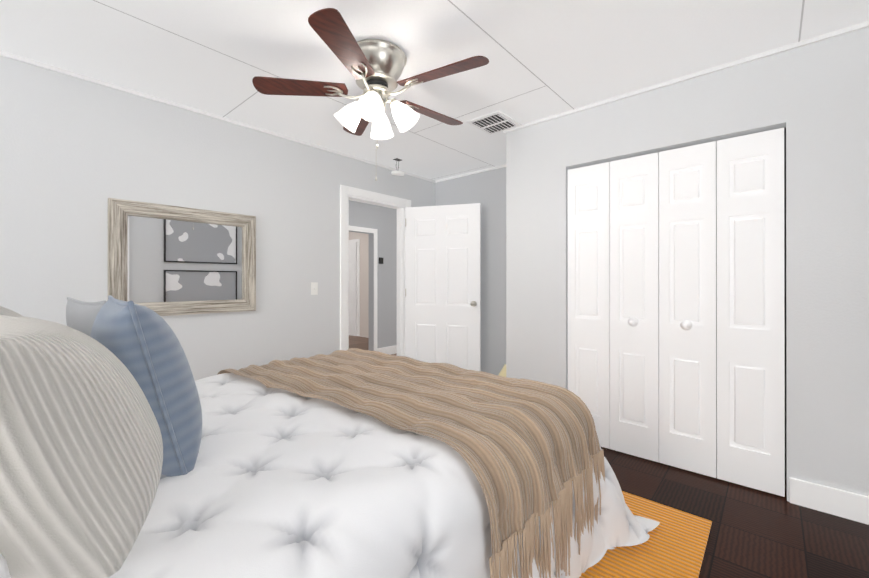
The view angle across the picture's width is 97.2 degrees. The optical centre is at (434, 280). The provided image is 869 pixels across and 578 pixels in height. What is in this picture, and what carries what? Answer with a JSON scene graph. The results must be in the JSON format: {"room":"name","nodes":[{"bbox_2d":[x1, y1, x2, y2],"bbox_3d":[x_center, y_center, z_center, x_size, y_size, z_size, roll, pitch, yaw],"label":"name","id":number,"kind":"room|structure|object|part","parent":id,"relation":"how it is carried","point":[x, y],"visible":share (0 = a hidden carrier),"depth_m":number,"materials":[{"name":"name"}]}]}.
{"room":"bedroom","nodes":[
{"label":"bedroom","id":0,"kind":"room"},
{"bbox_2d":[0,56,346,380],"bbox_3d":[-1.904,-0.036,2.721,0.169,2.450,3.030,0,0,41],"label":"wall","id":1,"kind":"structure","parent":0,"point":[76,154],"depth_m":2.71,"materials":[{"name":"white paint"}]},
{"bbox_3d":[-2.042,-0.142,2.473,0.048,0.770,0.095,0,0,41],"label":"frame","id":2,"kind":"part","parent":1,"relation":"part of","materials":[{"name":"beige wood"}]},
{"bbox_3d":[-1.768,-0.141,2.785,0.048,0.770,0.925,0,0,41],"label":"mirror","id":3,"kind":"part","parent":1,"relation":"part of","materials":[{"name":"grey mirror"}]},
{"bbox_3d":[-1.768,-0.479,2.785,0.048,0.095,0.925,0,0,41],"label":"frame","id":4,"kind":"part","parent":1,"relation":"part of","materials":[{"name":"beige wood"}]},
{"bbox_3d":[-1.780,-0.141,2.795,0.010,0.590,0.745,0,0,41],"label":"glass","id":5,"kind":"part","parent":1,"relation":"part of","materials":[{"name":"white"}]},
{"bbox_2d":[0,51,434,182],"bbox_3d":[-1.389,-1.249,3.242,0.017,0.022,4.250,0,0,41],"label":"crown molding","id":6,"kind":"structure","parent":1,"relation":"attached to","point":[2,53],"depth_m":2.72,"materials":[{"name":"white wood"}]},
{"bbox_3d":[-1.494,-0.141,3.096,0.048,0.770,0.095,0,0,41],"label":"frame","id":7,"kind":"part","parent":1,"relation":"part of","materials":[{"name":"beige wood"}]},
{"bbox_2d":[311,282,317,294],"bbox_3d":[-1.111,0.072,3.555,0.016,0.115,0.070,0,0,41],"label":"switch plate","id":8,"kind":"object","parent":1,"relation":"attached to","point":[314,288],"visible":1,"depth_m":3.56,"materials":[{"name":"white plastic"}]},
{"bbox_2d":[349,232,368,337],"bbox_3d":[-0.798,-0.028,7.630,4.900,2.450,0.120,0,0,41],"label":"wall","id":9,"kind":"structure","parent":0,"point":[364,283],"depth_m":8.16,"materials":[{"name":"beige paint"}]},
{"bbox_2d":[349,239,359,335],"bbox_3d":[-1.919,0.148,8.506,0.780,2.100,0.048,0,0,41],"label":"door frame","id":10,"kind":"structure","parent":9,"relation":"attached to","point":[353,289],"depth_m":8.31,"materials":[{"name":"white wood"}]},
{"bbox_2d":[349,200,396,350],"bbox_3d":[-0.754,-0.031,6.259,0.120,2.450,1.880,0,0,41],"label":"wall","id":11,"kind":"structure","parent":0,"point":[385,221],"depth_m":6.09,"materials":[{"name":"grey paint"}]},
{"bbox_2d":[349,225,377,350],"bbox_3d":[-1.133,0.194,5.726,0.015,2.000,0.720,0,0,41],"label":"trim","id":12,"kind":"structure","parent":11,"relation":"attached to","point":[363,229],"depth_m":5.96,"materials":[{"name":"white wood"}]},
{"bbox_2d":[377,345,396,354],"bbox_3d":[-0.488,1.127,6.456,0.016,0.135,1.230,0,0,41],"label":"baseboard","id":13,"kind":"structure","parent":11,"relation":"attached to","point":[389,350],"depth_m":6.17,"materials":[{"name":"white wood"}]},
{"bbox_2d":[347,157,404,198],"bbox_3d":[-0.654,-1.059,4.180,0.120,0.400,0.810,0,0,41],"label":"wall","id":14,"kind":"structure","parent":0,"point":[361,175],"depth_m":4.09,"materials":[{"name":"white paint"}]},
{"bbox_2d":[340,185,410,356],"bbox_3d":[-0.654,0.123,4.178,0.156,2.135,0.980,0,0,41],"label":"door frame","id":15,"kind":"structure","parent":14,"relation":"attached to","point":[348,193],"depth_m":4.07,"materials":[{"name":"white wood"}]},
{"bbox_2d":[405,174,434,206],"bbox_3d":[-0.171,-0.033,4.726,0.120,2.450,0.650,0,0,41],"label":"wall","id":16,"kind":"structure","parent":0,"point":[419,192],"depth_m":4.63,"materials":[{"name":"white paint"}]},
{"bbox_2d":[0,0,868,180],"bbox_3d":[0.031,-1.312,1.992,4.040,0.100,4.490,0,0,41],"label":"ceiling","id":17,"kind":"structure","parent":0,"point":[547,58],"depth_m":2.09,"materials":[{"name":"paint"}]},
{"bbox_2d":[252,8,488,180],"bbox_3d":[-0.286,-0.909,2.165,1.261,0.707,1.242,0,0,41],"label":"ceiling fan","id":18,"kind":"object","parent":17,"relation":"hanging from","point":[375,67],"visible":1,"depth_m":2.05,"materials":[{"name":"brown wood"}]},
{"bbox_2d":[391,158,403,175],"bbox_3d":[-0.383,-1.177,3.988,0.135,0.167,0.136,0,0,41],"label":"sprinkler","id":19,"kind":"object","parent":17,"relation":"attached to","point":[397,173],"visible":1,"depth_m":3.96,"materials":[{"name":"white metal"}]},
{"bbox_2d":[467,110,521,134],"bbox_3d":[0.477,-1.250,3.058,0.300,0.021,0.340,0,0,41],"label":"ceiling vent","id":20,"kind":"object","parent":17,"relation":"in","point":[494,122],"visible":1,"depth_m":3.03,"materials":[{"name":"white metal"}]},
{"bbox_2d":[405,203,480,370],"bbox_3d":[0.085,0.170,4.283,0.866,2.018,0.187,0,0,17],"label":"entry door","id":21,"kind":"structure","parent":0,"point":[443,284],"depth_m":4.26,"materials":[{"name":"white wood"}]},
{"bbox_2d":[435,167,505,374],"bbox_3d":[0.657,-0.034,4.350,1.620,2.450,0.120,0,0,41],"label":"wall","id":22,"kind":"structure","parent":0,"point":[487,190],"depth_m":4.30,"materials":[{"name":"grey paint"}]},
{"bbox_2d":[435,164,505,182],"bbox_3d":[0.582,-1.248,4.327,1.500,0.022,0.017,0,0,41],"label":"crown molding","id":23,"kind":"structure","parent":22,"relation":"attached to","point":[501,166],"depth_m":4.45,"materials":[{"name":"white wood"}]},
{"bbox_2d":[349,335,868,577],"bbox_3d":[-1.307,1.241,4.085,8.820,0.100,5.870,0,0,41],"label":"floor","id":24,"kind":"structure","parent":0,"point":[754,533],"depth_m":1.85,"materials":[{"name":"brown wood"}]},
{"bbox_2d":[0,295,659,577],"bbox_3d":[-0.628,0.597,1.536,2.173,1.180,2.679,0,0,41],"label":"bed","id":25,"kind":"object","parent":24,"relation":"on","point":[130,447],"visible":1,"depth_m":0.99,"materials":[{"name":"white fabric"}]},
{"bbox_2d":[0,553,10,577],"bbox_3d":[-1.010,0.445,0.581,0.720,0.210,0.500,0,0,41],"label":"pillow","id":26,"kind":"object","parent":25,"relation":"on","point":[5,558],"depth_m":0.59,"materials":[{"name":"white fabric"}]},
{"bbox_2d":[0,306,23,316],"bbox_3d":[-1.398,0.294,1.254,0.600,0.540,0.250,0,30,31],"label":"pillow","id":27,"kind":"object","parent":25,"relation":"on","point":[3,311],"depth_m":1.12,"materials":[{"name":"beige fabric"}]},
{"bbox_2d":[0,315,162,577],"bbox_3d":[-0.834,0.307,0.819,0.600,0.470,0.340,0,19,43],"label":"pillow","id":28,"kind":"object","parent":25,"relation":"on","point":[81,428],"depth_m":0.66,"materials":[{"name":"beige fabric"}]},
{"bbox_2d":[66,297,106,335],"bbox_3d":[-1.233,0.304,1.475,0.507,0.507,0.160,0,20,36],"label":"pillow","id":29,"kind":"object","parent":25,"relation":"on","point":[80,315],"depth_m":1.35,"materials":[{"name":"grey fabric"}]},
{"bbox_2d":[90,295,201,476],"bbox_3d":[-0.874,0.296,1.155,0.509,0.509,0.220,0,14,45],"label":"pillow","id":30,"kind":"object","parent":25,"relation":"on","point":[139,337],"depth_m":1.00,"materials":[{"name":"blue fabric"}]},
{"bbox_2d":[108,373,659,577],"bbox_3d":[-0.473,0.828,1.712,2.173,0.643,2.210,0,0,41],"label":"comforter","id":31,"kind":"object","parent":25,"relation":"on","point":[283,481],"depth_m":1.14,"materials":[{"name":"white fabric"}]},
{"bbox_2d":[217,348,600,562],"bbox_3d":[-0.267,0.658,2.005,1.939,0.356,1.011,0,0,41],"label":"throw","id":32,"kind":"object","parent":25,"relation":"on","point":[514,454],"depth_m":1.45,"materials":[{"name":"beige fabric"}]},
{"bbox_2d":[498,364,505,376],"bbox_3d":[0.788,1.006,3.786,0.450,0.250,0.382,0,0,41],"label":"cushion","id":33,"kind":"object","parent":24,"relation":"on","point":[502,373],"visible":0.06,"depth_m":3.91,"materials":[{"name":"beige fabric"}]},
{"bbox_2d":[579,491,711,577],"bbox_3d":[-0.086,1.182,2.105,2.470,0.012,1.570,0,0,41],"label":"rug","id":34,"kind":"object","parent":24,"relation":"on","point":[674,545],"visible":0.25,"depth_m":1.67,"materials":[{"name":"orange fabric"}]},
{"bbox_2d":[506,27,868,500],"bbox_3d":[1.535,-0.037,2.457,2.400,2.450,0.100,0,0,41],"label":"wall","id":35,"kind":"structure","parent":0,"point":[827,262],"depth_m":2.05,"materials":[{"name":"white paint"}]},
{"bbox_2d":[568,162,609,448],"bbox_3d":[1.122,0.172,2.794,0.298,2.010,0.030,0,0,41],"label":"closet door","id":36,"kind":"structure","parent":35,"relation":"in","point":[589,286],"depth_m":2.77,"materials":[{"name":"white wood"}]},
{"bbox_2d":[610,152,658,461],"bbox_3d":[1.329,0.171,2.573,0.298,2.010,0.089,0,0,41],"label":"closet door","id":37,"kind":"structure","parent":35,"relation":"in","point":[634,306],"depth_m":2.58,"materials":[{"name":"white wood"}]},
{"bbox_2d":[503,21,868,133],"bbox_3d":[1.434,-1.251,2.470,2.267,0.022,0.017,0,0,41],"label":"crown molding","id":38,"kind":"structure","parent":35,"relation":"attached to","point":[863,25],"depth_m":2.28,"materials":[{"name":"white wood"}]},
{"bbox_2d":[659,141,716,477],"bbox_3d":[1.556,0.171,2.373,0.298,2.010,0.089,0,0,41],"label":"closet door","id":39,"kind":"structure","parent":35,"relation":"in","point":[687,329],"depth_m":2.38,"materials":[{"name":"white wood"}]},
{"bbox_2d":[717,128,784,496],"bbox_3d":[1.802,0.171,2.196,0.298,2.010,0.030,0,0,41],"label":"closet door","id":40,"kind":"structure","parent":35,"relation":"in","point":[750,335],"depth_m":2.18,"materials":[{"name":"white wood"}]},
{"bbox_2d":[789,477,868,524],"bbox_3d":[2.092,1.120,1.885,0.510,0.135,0.020,0,0,41],"label":"baseboard","id":41,"kind":"structure","parent":35,"relation":"attached to","point":[837,502],"depth_m":1.95,"materials":[{"name":"white wood"}]},
{"bbox_2d":[658,128,785,478],"bbox_3d":[1.644,-0.036,2.702,1.620,2.450,0.010,0,0,41],"label":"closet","id":42,"kind":"structure","parent":0,"point":[784,269],"depth_m":2.30,"materials":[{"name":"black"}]}
]}

